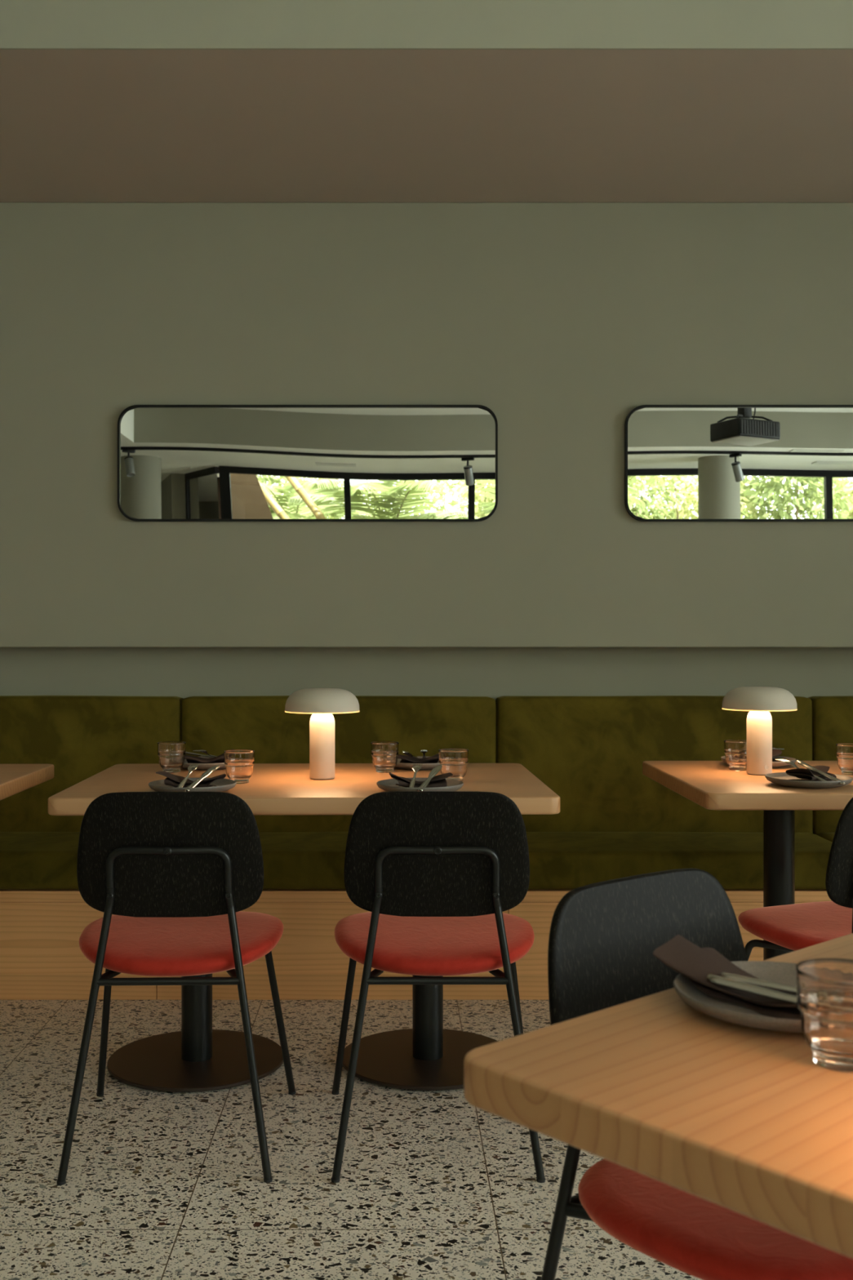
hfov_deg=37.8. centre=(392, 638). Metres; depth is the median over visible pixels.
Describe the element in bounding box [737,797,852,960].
dining chair
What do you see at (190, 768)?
fork
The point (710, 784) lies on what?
pedestal table
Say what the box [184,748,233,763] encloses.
napkin
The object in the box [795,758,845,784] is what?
knife
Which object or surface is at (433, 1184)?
floor
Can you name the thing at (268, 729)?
cushion
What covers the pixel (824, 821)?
cushion
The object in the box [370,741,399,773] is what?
tumbler
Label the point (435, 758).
napkin
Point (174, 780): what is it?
napkin
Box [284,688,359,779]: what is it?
table lamp
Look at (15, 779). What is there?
pedestal table
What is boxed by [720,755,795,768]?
plate
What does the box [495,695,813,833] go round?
cushion
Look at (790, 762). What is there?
fork
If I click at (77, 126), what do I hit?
ceiling
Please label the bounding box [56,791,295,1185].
dining chair
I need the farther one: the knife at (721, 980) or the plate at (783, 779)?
the plate at (783, 779)
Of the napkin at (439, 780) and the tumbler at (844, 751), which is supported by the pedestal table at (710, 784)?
the tumbler at (844, 751)
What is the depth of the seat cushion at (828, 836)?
4.20 m
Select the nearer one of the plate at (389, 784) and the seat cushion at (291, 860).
the plate at (389, 784)
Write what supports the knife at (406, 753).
on the napkin at (435, 758)
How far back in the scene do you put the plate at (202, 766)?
3.47 m
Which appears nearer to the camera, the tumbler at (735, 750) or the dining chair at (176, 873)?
the dining chair at (176, 873)
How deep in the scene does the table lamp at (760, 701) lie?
3.36 m
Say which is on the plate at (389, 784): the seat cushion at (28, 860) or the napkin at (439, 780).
the napkin at (439, 780)
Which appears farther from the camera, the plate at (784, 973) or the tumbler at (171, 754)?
the tumbler at (171, 754)
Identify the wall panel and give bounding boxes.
[0,202,852,647]
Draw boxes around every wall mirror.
[117,404,497,521]
[624,404,852,521]
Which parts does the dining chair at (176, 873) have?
leg, leg, rail, backrest, seat, leg, leg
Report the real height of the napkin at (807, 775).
0.043 m
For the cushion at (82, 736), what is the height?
0.574 m
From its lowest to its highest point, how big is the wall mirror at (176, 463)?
0.395 m
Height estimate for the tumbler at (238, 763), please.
0.082 m
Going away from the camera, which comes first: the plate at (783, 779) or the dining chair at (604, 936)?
the dining chair at (604, 936)
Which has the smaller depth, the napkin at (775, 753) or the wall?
the napkin at (775, 753)
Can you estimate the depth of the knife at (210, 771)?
3.00 m
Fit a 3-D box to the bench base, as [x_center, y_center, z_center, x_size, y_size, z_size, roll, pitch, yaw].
[-0.186,0.951,4.100,7.630,0.337,0.500,0,0,0]
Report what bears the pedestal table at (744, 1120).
on the floor
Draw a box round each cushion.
[0,695,182,831]
[0,831,79,888]
[181,695,311,763]
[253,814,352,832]
[258,831,348,888]
[331,695,496,763]
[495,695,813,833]
[526,831,832,888]
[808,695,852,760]
[813,810,843,835]
[817,832,835,841]
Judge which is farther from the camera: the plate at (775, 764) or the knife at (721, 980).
the plate at (775, 764)
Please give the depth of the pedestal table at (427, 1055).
3.25 m
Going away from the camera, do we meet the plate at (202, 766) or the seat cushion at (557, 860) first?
the plate at (202, 766)
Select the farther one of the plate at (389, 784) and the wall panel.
the wall panel
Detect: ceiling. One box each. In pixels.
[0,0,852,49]
[0,49,852,202]
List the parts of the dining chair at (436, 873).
leg, leg, seat, backrest, rail, leg, leg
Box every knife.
[183,764,219,791]
[185,751,213,758]
[402,751,417,758]
[417,764,442,791]
[706,973,796,1004]
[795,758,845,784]
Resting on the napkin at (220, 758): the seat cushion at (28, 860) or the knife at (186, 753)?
the knife at (186, 753)
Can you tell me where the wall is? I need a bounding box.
[0,647,852,700]
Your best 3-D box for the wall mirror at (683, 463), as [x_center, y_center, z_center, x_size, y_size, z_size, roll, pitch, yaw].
[1.438,-0.597,4.239,1.293,0.395,0.022,0,0,0]
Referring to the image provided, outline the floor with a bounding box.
[0,1000,702,1279]
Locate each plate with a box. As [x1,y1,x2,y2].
[148,777,236,791]
[181,756,225,769]
[376,777,463,791]
[395,756,439,769]
[673,960,802,1032]
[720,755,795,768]
[764,772,852,788]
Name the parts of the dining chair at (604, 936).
leg, leg, backrest, seat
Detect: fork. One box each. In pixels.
[177,764,199,787]
[193,750,216,757]
[408,764,422,787]
[420,750,427,758]
[720,972,796,992]
[775,759,827,781]
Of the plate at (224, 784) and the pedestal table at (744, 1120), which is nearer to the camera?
the pedestal table at (744, 1120)
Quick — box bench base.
[0,888,831,999]
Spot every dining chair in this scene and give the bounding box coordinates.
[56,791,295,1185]
[331,791,545,1182]
[541,868,852,1279]
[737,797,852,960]
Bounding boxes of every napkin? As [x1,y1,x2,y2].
[155,771,226,787]
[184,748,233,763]
[389,772,453,787]
[397,753,439,763]
[653,934,800,1019]
[772,746,782,761]
[786,765,836,781]
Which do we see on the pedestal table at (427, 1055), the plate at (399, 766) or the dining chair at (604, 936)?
the plate at (399, 766)
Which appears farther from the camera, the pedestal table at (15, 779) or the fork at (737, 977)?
the pedestal table at (15, 779)
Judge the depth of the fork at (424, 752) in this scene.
3.52 m
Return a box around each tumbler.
[157,741,186,773]
[223,749,254,783]
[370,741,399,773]
[438,748,468,781]
[724,739,746,770]
[795,958,852,1072]
[835,742,852,775]
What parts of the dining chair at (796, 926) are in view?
leg, seat, backrest, leg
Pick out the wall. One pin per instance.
(494, 673)
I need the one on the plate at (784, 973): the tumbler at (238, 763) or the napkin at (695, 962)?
the napkin at (695, 962)
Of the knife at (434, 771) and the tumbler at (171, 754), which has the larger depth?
the tumbler at (171, 754)
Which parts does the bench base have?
rail, panel, rail, panel, panel, rail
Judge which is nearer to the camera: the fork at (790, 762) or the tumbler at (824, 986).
the tumbler at (824, 986)
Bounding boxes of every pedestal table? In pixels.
[0,764,53,799]
[48,763,559,1092]
[463,933,852,1258]
[642,760,852,960]
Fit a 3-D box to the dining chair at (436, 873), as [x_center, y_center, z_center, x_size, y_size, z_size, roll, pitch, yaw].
[0.094,0.720,2.815,0.488,0.800,0.512,0,0,0]
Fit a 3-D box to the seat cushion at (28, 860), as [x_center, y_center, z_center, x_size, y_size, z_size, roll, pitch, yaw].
[-1.276,0.719,4.052,1.087,0.119,0.434,0,0,0]
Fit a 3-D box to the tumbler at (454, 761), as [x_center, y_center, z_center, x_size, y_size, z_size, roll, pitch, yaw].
[0.158,0.329,3.225,0.078,0.082,0.078,0,0,22]
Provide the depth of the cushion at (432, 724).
4.27 m
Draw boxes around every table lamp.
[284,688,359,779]
[722,686,797,775]
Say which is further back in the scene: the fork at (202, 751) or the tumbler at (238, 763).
the fork at (202, 751)
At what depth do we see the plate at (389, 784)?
2.96 m
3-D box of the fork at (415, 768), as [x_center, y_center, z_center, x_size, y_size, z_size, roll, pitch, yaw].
[0.052,0.335,3.006,0.022,0.045,0.199,0,0,7]
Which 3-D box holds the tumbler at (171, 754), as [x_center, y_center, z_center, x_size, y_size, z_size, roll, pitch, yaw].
[-0.613,0.329,3.450,0.078,0.082,0.078,0,0,45]

